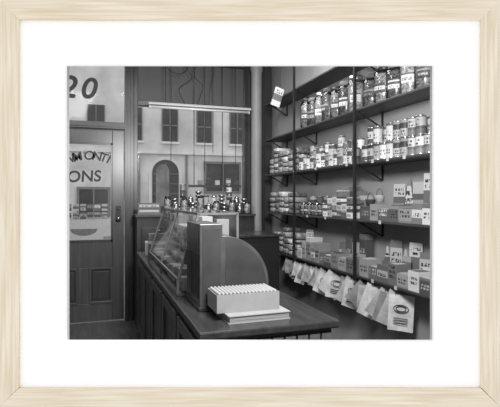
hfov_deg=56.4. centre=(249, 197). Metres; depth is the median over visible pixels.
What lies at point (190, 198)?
bottle
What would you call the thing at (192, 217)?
box
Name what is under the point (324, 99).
candy jar
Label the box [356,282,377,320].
paper bag
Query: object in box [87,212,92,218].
card
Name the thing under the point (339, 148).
tin can
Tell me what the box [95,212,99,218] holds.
card
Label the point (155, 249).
packet
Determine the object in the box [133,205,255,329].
cabinet
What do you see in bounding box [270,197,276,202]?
packet
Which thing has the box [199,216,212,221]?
packet
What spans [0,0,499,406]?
picture frame
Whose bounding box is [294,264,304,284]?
paper bag
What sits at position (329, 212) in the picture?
carton
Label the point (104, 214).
card
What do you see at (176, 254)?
packet
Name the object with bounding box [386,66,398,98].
candy jar
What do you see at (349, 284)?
paper bag
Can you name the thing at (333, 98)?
candy jar
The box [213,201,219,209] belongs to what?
glass jar
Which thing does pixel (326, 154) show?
tin can
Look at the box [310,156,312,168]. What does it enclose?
tin can
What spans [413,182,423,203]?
display card
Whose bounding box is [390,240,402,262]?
display card
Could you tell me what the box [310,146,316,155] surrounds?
tin can
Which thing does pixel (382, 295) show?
paper bag
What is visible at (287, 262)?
paper bag
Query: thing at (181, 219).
box
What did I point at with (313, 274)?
paper bag
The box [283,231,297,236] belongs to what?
packet
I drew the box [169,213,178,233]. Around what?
box
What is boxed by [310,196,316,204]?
tin can
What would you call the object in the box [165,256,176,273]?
packet
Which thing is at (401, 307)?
paper bag
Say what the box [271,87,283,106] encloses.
notice
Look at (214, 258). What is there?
cash register
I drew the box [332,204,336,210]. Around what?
carton
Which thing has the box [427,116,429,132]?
tin can
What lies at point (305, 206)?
jar
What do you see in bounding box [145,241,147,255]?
carton
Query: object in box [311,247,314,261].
carton
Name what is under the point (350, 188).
carton
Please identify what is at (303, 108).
candy jar
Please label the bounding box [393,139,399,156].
tin can
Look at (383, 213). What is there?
display box
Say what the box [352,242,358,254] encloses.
carton
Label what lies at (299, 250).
carton
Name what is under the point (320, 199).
tin can
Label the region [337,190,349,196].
carton
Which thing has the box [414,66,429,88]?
candy jar
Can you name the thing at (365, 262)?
display box
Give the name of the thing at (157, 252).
box
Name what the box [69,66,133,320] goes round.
trim
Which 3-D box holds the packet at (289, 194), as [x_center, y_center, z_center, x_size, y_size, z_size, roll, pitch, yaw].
[0.544,-0.036,5.333,0.200,0.049,0.158,0,0,-19]
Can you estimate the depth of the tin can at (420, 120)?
3.20 m
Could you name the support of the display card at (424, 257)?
on the wall shelving at (335, 74)
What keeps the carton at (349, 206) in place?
on the carton at (349, 213)
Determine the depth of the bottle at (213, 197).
5.99 m
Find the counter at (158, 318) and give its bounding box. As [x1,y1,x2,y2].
[138,259,331,339]
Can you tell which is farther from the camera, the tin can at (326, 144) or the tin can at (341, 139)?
the tin can at (326, 144)
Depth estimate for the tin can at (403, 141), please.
3.37 m
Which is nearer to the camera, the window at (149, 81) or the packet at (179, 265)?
the packet at (179, 265)
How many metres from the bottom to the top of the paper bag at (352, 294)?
0.257 m
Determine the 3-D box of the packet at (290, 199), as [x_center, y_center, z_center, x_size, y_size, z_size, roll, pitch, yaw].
[0.544,0.021,5.333,0.200,0.064,0.158,0,0,-20]
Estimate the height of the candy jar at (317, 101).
0.312 m
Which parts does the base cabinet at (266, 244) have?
door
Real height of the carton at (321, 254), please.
0.120 m
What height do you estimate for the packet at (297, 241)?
0.049 m
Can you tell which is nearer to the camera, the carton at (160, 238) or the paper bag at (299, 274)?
the carton at (160, 238)
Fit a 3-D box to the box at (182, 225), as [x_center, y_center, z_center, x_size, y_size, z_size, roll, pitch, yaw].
[-0.466,0.281,3.507,0.080,0.150,0.090,0,0,-16]
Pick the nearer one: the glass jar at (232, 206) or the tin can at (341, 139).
the tin can at (341, 139)
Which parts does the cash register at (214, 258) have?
panel, panel, tower panel, panel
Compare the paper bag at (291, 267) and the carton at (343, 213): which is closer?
the carton at (343, 213)
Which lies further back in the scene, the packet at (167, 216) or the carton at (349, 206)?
the packet at (167, 216)
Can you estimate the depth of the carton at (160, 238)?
4.65 m
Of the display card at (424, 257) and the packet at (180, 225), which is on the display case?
the packet at (180, 225)
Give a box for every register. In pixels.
[186,221,268,311]
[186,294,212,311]
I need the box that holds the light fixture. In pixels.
[148,66,250,113]
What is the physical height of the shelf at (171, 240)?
0.005 m
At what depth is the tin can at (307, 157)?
4.87 m
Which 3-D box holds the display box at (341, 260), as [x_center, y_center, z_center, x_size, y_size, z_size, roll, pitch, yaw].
[0.877,0.579,4.191,0.120,0.140,0.130,0,0,-18]
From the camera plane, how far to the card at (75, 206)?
5.77 m
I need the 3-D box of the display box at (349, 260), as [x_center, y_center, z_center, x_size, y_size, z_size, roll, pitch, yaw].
[0.921,0.569,4.058,0.120,0.160,0.130,0,0,-18]
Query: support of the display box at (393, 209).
on the wall shelving at (335, 74)
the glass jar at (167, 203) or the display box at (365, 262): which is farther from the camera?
the glass jar at (167, 203)
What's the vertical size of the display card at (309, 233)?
0.130 m
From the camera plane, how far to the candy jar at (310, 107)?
4.85 m
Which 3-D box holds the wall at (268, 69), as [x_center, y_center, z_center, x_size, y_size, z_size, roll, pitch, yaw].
[-1.476,-0.150,6.038,3.710,3.400,0.150,0,0,-18]
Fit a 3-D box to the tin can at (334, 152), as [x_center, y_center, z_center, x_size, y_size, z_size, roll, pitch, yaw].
[0.813,-0.369,4.352,0.074,0.135,0.074,0,0,-2]
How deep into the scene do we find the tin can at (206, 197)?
5.96 m
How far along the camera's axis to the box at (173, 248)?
4.11 m
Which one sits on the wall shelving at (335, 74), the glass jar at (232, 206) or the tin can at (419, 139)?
the tin can at (419, 139)
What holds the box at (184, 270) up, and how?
in the display case
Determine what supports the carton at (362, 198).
on the wall shelving at (335, 74)
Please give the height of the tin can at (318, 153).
0.170 m
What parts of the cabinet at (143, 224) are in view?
panel, display riser, panel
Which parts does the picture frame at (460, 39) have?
frame rail, frame rail, frame rail, frame rail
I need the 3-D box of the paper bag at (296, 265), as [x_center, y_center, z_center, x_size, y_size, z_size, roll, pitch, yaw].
[0.518,0.770,5.156,0.117,0.202,0.020,0,0,19]
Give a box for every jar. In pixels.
[164,196,170,213]
[181,198,187,207]
[197,195,203,208]
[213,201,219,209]
[229,200,235,211]
[244,202,250,212]
[300,98,309,127]
[301,202,306,213]
[304,203,309,214]
[307,97,314,125]
[307,203,313,214]
[310,203,313,214]
[314,92,325,122]
[314,203,317,214]
[317,203,322,215]
[321,87,332,120]
[329,86,340,117]
[338,80,348,114]
[347,75,363,111]
[363,73,377,106]
[374,66,387,102]
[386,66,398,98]
[399,66,413,93]
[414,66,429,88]
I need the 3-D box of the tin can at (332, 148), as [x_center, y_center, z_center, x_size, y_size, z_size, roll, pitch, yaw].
[0.787,-0.402,4.431,0.080,0.200,0.080,0,0,-23]
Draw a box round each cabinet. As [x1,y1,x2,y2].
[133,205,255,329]
[239,231,281,289]
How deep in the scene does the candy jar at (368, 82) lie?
3.82 m
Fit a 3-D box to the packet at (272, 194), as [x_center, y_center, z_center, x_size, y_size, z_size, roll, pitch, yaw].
[0.359,-0.043,5.889,0.200,0.064,0.158,0,0,-16]
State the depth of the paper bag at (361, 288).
3.88 m
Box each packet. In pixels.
[154,248,163,261]
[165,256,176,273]
[166,242,175,253]
[167,216,168,236]
[169,263,180,278]
[174,223,176,241]
[174,251,184,256]
[175,264,186,282]
[178,255,183,262]
[179,224,186,244]
[180,276,186,290]
[184,226,186,246]
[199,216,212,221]
[214,219,228,235]
[270,192,278,196]
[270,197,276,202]
[273,148,290,153]
[273,231,284,234]
[279,191,296,196]
[282,150,292,155]
[282,156,288,162]
[282,167,289,171]
[283,227,300,231]
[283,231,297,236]
[283,237,291,243]
[288,193,306,196]
[288,197,306,202]
[288,203,305,208]
[288,209,300,213]
[292,147,309,153]
[292,232,305,238]
[292,239,305,243]
[292,244,301,248]
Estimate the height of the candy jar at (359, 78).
0.322 m
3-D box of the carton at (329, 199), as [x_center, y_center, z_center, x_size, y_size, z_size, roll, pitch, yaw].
[0.793,0.021,4.427,0.090,0.062,0.085,0,0,-18]
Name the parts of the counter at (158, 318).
panel, panel, panel, panel, panel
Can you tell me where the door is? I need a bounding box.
[69,128,123,322]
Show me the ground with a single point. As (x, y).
(104, 237)
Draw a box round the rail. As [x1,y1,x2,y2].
[188,66,240,187]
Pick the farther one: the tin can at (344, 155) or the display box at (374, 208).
the tin can at (344, 155)
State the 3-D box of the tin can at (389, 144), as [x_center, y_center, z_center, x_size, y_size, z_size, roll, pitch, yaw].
[1.077,-0.369,3.558,0.074,0.135,0.074,0,0,-7]
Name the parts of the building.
shopfront glass, window sash, window sash, arched door, window sill, window sash, window sash, window sill, shopfront glass, window sill, window sash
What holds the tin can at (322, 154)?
on the wall shelving at (335, 74)
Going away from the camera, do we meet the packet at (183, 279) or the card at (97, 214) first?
the packet at (183, 279)
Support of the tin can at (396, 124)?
on the tin can at (396, 142)
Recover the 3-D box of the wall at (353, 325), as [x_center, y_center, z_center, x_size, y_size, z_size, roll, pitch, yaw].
[1.208,-0.150,4.003,0.100,3.400,5.705,0,0,-18]
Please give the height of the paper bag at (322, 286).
0.292 m
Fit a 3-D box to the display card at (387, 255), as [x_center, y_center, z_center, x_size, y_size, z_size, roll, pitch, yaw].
[1.164,0.524,3.883,0.088,0.250,0.110,0,0,-41]
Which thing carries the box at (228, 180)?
hanging from the rail
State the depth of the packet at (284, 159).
5.44 m
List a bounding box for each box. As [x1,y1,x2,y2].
[156,251,165,263]
[168,247,178,254]
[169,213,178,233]
[172,214,183,239]
[172,265,174,281]
[177,215,188,242]
[177,267,186,286]
[182,225,186,245]
[190,215,202,220]
[206,178,210,184]
[226,178,230,184]
[324,251,335,266]
[331,249,348,268]
[338,253,356,271]
[346,253,365,273]
[359,257,381,277]
[360,207,369,219]
[369,260,390,280]
[370,204,392,220]
[377,264,387,283]
[378,203,403,221]
[388,256,410,285]
[389,205,411,221]
[397,272,407,289]
[398,208,411,223]
[408,266,429,292]
[412,203,429,223]
[419,276,429,295]
[422,207,429,224]
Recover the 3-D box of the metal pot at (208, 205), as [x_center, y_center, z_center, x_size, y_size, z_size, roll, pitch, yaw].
[-0.518,0.120,5.835,0.082,0.157,0.082,0,0,5]
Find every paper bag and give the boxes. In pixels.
[285,256,290,273]
[288,259,299,271]
[292,262,299,275]
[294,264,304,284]
[297,262,309,277]
[301,265,309,281]
[308,266,319,283]
[310,268,326,286]
[312,268,325,294]
[318,269,336,299]
[325,273,340,297]
[334,275,357,301]
[338,276,345,290]
[341,279,364,309]
[345,279,365,305]
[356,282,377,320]
[356,284,365,307]
[364,286,388,315]
[367,286,388,319]
[372,291,387,323]
[376,289,401,331]
[387,290,414,332]
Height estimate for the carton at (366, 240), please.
0.330 m
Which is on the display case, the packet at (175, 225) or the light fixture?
the packet at (175, 225)
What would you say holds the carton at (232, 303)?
on the book
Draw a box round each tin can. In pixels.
[180,184,184,194]
[203,195,208,205]
[226,185,231,194]
[226,195,231,205]
[299,154,306,169]
[303,157,305,169]
[306,156,309,168]
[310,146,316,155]
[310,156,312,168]
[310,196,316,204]
[313,149,319,158]
[316,151,324,167]
[317,196,323,202]
[321,153,324,166]
[325,143,331,152]
[325,153,328,166]
[329,145,336,165]
[333,151,336,165]
[337,146,342,164]
[338,136,345,145]
[343,143,349,153]
[343,154,346,163]
[347,148,351,163]
[352,147,359,162]
[357,138,364,148]
[362,145,366,161]
[367,127,373,143]
[367,144,372,160]
[373,126,382,142]
[373,143,379,159]
[380,142,385,158]
[383,126,385,141]
[386,122,392,140]
[386,140,392,157]
[393,120,399,138]
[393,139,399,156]
[400,119,407,137]
[400,137,407,155]
[407,136,414,154]
[408,117,414,135]
[415,115,426,134]
[415,134,423,153]
[424,133,429,152]
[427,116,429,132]
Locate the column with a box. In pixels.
[250,66,262,230]
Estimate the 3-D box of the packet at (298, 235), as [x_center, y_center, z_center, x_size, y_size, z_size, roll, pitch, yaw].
[0.584,0.421,5.216,0.200,0.074,0.158,0,0,-21]
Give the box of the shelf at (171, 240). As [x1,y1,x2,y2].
[164,237,186,249]
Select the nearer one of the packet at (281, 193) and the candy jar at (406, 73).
the candy jar at (406, 73)
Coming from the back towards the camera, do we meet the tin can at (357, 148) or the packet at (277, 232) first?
the packet at (277, 232)
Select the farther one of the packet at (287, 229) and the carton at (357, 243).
the packet at (287, 229)
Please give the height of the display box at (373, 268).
0.140 m
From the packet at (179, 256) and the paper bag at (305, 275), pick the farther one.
the paper bag at (305, 275)
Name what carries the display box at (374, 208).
on the wall shelving at (335, 74)
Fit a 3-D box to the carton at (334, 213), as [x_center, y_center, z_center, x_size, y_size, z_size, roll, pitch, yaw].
[0.822,0.147,4.341,0.090,0.062,0.085,0,0,-18]
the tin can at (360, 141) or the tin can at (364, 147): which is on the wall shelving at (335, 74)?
the tin can at (364, 147)
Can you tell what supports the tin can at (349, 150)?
on the wall shelving at (335, 74)
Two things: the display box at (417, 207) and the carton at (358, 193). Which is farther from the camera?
the carton at (358, 193)
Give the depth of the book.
2.27 m
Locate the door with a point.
(96, 267)
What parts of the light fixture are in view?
hanging rod, hanging rod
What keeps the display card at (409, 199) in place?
on the wall shelving at (335, 74)
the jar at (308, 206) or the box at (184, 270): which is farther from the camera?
the jar at (308, 206)
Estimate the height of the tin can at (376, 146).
0.135 m
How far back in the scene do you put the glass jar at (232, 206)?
5.90 m
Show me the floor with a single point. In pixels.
(121, 329)
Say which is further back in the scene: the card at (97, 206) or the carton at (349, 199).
the card at (97, 206)
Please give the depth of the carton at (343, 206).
4.15 m
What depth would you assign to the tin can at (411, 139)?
3.28 m
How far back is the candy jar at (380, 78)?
3.66 m
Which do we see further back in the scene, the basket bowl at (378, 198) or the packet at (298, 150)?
the packet at (298, 150)
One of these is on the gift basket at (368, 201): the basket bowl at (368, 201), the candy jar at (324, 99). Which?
the basket bowl at (368, 201)
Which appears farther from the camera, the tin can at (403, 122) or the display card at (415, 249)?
the display card at (415, 249)
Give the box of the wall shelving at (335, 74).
[263,66,429,298]
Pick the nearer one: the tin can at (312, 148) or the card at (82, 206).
the tin can at (312, 148)
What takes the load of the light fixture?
hanging from the ceiling
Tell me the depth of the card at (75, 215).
5.77 m
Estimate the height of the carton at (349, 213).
0.062 m
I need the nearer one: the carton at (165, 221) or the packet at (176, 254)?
the packet at (176, 254)
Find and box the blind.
[138,66,242,106]
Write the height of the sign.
0.140 m
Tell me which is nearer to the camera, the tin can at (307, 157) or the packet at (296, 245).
the tin can at (307, 157)
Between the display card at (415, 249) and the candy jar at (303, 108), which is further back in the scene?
the candy jar at (303, 108)
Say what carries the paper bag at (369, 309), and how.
hanging from the wall shelving at (335, 74)
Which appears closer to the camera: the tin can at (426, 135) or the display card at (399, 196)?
the tin can at (426, 135)
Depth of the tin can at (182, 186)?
5.87 m
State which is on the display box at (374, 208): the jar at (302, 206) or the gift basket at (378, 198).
the gift basket at (378, 198)
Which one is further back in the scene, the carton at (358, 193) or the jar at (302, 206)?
the jar at (302, 206)
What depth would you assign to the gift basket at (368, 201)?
3.80 m
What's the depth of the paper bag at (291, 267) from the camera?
5.20 m
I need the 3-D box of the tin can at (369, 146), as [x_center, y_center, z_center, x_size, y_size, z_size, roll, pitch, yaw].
[0.996,-0.369,3.803,0.074,0.135,0.074,0,0,2]
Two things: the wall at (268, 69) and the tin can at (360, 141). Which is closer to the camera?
the tin can at (360, 141)
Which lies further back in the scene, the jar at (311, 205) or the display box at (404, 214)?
the jar at (311, 205)
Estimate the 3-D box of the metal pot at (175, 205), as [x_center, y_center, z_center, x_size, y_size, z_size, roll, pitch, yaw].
[-0.905,0.120,5.706,0.082,0.157,0.082,0,0,5]
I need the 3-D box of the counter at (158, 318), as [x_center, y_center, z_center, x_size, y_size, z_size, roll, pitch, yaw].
[-0.420,1.095,3.730,0.662,0.910,3.256,0,0,-18]
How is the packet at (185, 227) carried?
on the display case
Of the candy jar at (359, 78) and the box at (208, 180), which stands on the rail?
the box at (208, 180)
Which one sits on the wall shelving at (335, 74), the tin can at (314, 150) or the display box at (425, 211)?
the display box at (425, 211)
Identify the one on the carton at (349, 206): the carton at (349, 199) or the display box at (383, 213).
the carton at (349, 199)
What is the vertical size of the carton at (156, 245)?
0.160 m
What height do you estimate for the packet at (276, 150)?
0.074 m
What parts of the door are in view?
panel, panel moulding, panel, panel moulding, lock plate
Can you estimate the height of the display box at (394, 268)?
0.210 m
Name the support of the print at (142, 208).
attached to the sign
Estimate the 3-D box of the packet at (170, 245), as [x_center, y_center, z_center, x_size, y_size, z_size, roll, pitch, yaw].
[-0.720,0.490,4.256,0.080,0.170,0.090,0,0,-19]
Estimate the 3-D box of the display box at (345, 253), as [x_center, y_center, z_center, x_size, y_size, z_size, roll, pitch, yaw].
[0.833,0.564,4.324,0.120,0.170,0.130,0,0,-18]
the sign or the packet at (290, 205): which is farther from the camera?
the sign
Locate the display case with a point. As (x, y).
(233, 217)
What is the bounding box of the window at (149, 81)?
[134,66,247,213]
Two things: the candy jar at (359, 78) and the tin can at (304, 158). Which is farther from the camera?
the tin can at (304, 158)
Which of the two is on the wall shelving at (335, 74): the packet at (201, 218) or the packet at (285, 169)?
the packet at (285, 169)
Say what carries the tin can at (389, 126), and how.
on the tin can at (389, 144)
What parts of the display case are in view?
glass pane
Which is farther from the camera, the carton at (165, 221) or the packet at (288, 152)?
the packet at (288, 152)
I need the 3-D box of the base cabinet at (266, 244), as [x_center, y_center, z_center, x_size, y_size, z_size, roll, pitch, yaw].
[-0.088,0.972,5.222,0.710,1.154,0.635,0,0,-18]
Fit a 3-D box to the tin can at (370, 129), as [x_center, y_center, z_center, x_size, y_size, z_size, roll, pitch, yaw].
[0.996,-0.505,3.803,0.074,0.135,0.074,0,0,-10]
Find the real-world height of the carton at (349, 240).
0.280 m
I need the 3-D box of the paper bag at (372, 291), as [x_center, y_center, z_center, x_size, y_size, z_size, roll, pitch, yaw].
[1.033,0.826,3.720,0.196,0.315,0.027,0,0,23]
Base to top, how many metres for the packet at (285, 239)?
0.074 m
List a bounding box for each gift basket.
[365,192,374,205]
[374,188,384,201]
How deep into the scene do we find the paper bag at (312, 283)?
4.59 m
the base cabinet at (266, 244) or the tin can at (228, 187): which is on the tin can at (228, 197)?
the tin can at (228, 187)
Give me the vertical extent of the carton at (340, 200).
0.062 m
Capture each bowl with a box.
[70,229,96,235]
[365,199,374,205]
[374,195,384,201]
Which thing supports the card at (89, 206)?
attached to the door
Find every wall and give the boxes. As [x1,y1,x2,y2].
[67,66,431,339]
[244,66,271,232]
[272,66,429,339]
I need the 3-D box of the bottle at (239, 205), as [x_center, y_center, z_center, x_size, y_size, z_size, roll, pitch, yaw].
[-0.131,0.120,5.963,0.082,0.157,0.082,0,0,5]
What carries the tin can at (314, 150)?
on the tin can
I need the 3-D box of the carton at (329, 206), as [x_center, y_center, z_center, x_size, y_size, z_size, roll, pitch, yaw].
[0.793,0.085,4.427,0.090,0.062,0.085,0,0,-18]
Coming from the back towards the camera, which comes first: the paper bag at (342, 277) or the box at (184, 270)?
the paper bag at (342, 277)
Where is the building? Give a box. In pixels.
[69,66,241,235]
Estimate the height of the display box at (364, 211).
0.120 m
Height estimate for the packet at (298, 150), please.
0.074 m
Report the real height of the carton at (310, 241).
0.240 m
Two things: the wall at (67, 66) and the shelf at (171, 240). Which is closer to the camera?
the wall at (67, 66)
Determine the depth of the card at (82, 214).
5.80 m
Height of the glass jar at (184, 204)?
0.199 m
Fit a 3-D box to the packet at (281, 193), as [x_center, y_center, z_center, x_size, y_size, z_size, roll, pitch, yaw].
[0.453,-0.049,5.607,0.200,0.074,0.138,0,0,-19]
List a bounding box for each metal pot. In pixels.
[173,202,178,212]
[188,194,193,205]
[205,201,211,209]
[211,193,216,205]
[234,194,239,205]
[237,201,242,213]
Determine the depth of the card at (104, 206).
5.88 m
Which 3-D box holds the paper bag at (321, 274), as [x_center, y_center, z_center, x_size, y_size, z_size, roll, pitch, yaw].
[0.722,0.818,4.522,0.243,0.297,0.023,0,0,23]
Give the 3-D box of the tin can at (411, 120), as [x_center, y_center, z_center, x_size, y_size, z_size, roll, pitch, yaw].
[1.159,-0.505,3.313,0.074,0.135,0.074,0,0,-26]
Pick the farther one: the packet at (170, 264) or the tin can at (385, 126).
the tin can at (385, 126)
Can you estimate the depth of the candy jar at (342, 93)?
4.22 m
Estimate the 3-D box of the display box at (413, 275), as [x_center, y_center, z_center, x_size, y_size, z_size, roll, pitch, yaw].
[1.194,0.569,3.253,0.130,0.160,0.114,0,0,-18]
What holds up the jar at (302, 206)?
on the wall shelving at (335, 74)
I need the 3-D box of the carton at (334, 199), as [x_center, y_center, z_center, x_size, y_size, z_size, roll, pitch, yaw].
[0.822,0.021,4.341,0.090,0.062,0.085,0,0,-18]
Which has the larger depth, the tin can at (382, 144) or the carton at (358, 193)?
the carton at (358, 193)
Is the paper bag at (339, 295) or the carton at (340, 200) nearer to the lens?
the paper bag at (339, 295)
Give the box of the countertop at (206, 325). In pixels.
[137,252,338,339]
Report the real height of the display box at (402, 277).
0.106 m
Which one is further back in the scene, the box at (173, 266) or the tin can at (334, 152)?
the tin can at (334, 152)
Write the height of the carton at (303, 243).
0.180 m
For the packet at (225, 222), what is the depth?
2.97 m
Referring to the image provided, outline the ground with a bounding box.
[69,236,124,323]
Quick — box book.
[215,305,289,324]
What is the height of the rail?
1.709 m
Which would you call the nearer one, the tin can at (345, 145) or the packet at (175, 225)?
the packet at (175, 225)
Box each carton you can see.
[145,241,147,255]
[148,233,166,257]
[149,243,165,260]
[164,220,178,248]
[207,288,278,313]
[297,248,301,257]
[302,242,305,259]
[306,237,322,260]
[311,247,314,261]
[315,242,331,262]
[319,251,333,264]
[327,197,331,203]
[327,204,331,209]
[327,210,331,216]
[332,197,336,203]
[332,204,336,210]
[332,210,336,216]
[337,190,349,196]
[337,197,346,203]
[339,242,345,251]
[341,204,346,210]
[341,211,346,217]
[346,237,358,253]
[347,197,359,203]
[347,204,359,210]
[347,211,359,218]
[349,187,361,196]
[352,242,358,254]
[356,191,366,196]
[359,233,373,256]
[360,196,372,206]
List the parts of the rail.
cord, cord, cord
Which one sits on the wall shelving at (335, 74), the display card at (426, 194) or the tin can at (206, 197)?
the display card at (426, 194)
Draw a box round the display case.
[149,208,238,295]
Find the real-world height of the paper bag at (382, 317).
0.327 m
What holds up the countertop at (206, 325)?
on the counter at (158, 318)
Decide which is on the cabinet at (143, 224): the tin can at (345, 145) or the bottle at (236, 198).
the bottle at (236, 198)
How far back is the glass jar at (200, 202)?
5.77 m
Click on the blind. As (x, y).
(151, 79)
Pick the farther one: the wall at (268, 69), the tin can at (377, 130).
the wall at (268, 69)
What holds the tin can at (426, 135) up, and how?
on the wall shelving at (335, 74)
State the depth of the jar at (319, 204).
4.66 m
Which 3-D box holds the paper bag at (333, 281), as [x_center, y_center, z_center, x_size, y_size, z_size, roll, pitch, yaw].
[0.810,0.808,4.343,0.224,0.278,0.027,0,0,23]
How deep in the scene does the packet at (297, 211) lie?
5.26 m
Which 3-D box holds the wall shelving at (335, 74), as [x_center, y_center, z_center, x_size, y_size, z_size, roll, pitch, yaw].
[0.881,-0.381,4.361,0.290,2.936,3.720,0,0,-18]
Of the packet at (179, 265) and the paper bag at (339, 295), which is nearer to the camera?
the packet at (179, 265)
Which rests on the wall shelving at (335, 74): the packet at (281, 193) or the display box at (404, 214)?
the display box at (404, 214)
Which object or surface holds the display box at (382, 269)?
on the wall shelving at (335, 74)
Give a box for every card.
[69,223,102,239]
[73,204,78,210]
[73,213,78,218]
[80,204,85,210]
[80,212,85,218]
[87,204,92,210]
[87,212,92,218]
[95,204,99,210]
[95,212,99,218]
[102,204,106,210]
[102,212,106,218]
[306,229,313,236]
[384,246,389,261]
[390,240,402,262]
[393,184,405,204]
[405,177,412,205]
[409,242,422,269]
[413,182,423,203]
[419,252,429,268]
[423,173,429,202]
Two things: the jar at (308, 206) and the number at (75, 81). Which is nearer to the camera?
the jar at (308, 206)
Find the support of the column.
on the floor
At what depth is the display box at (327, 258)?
4.42 m
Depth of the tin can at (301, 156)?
5.02 m
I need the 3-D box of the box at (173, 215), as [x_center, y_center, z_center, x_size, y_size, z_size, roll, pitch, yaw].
[-0.609,0.246,3.936,0.080,0.220,0.090,0,0,-20]
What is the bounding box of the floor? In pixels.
[69,319,137,339]
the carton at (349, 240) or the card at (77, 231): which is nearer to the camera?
the carton at (349, 240)
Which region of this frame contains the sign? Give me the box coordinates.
[138,203,160,214]
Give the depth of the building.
19.73 m
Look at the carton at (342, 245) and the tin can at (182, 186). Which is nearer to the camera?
the carton at (342, 245)
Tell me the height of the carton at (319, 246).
0.200 m
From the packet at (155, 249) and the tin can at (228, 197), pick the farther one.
the tin can at (228, 197)
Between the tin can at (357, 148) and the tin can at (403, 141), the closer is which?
the tin can at (403, 141)
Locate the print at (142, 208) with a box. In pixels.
[139,205,158,211]
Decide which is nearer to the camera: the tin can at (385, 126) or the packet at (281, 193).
the tin can at (385, 126)
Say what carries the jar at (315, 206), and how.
on the wall shelving at (335, 74)
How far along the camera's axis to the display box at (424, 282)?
3.12 m
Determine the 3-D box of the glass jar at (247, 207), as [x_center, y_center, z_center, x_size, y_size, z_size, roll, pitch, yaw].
[-0.035,0.123,5.996,0.088,0.149,0.088,0,0,-18]
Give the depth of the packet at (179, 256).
3.60 m

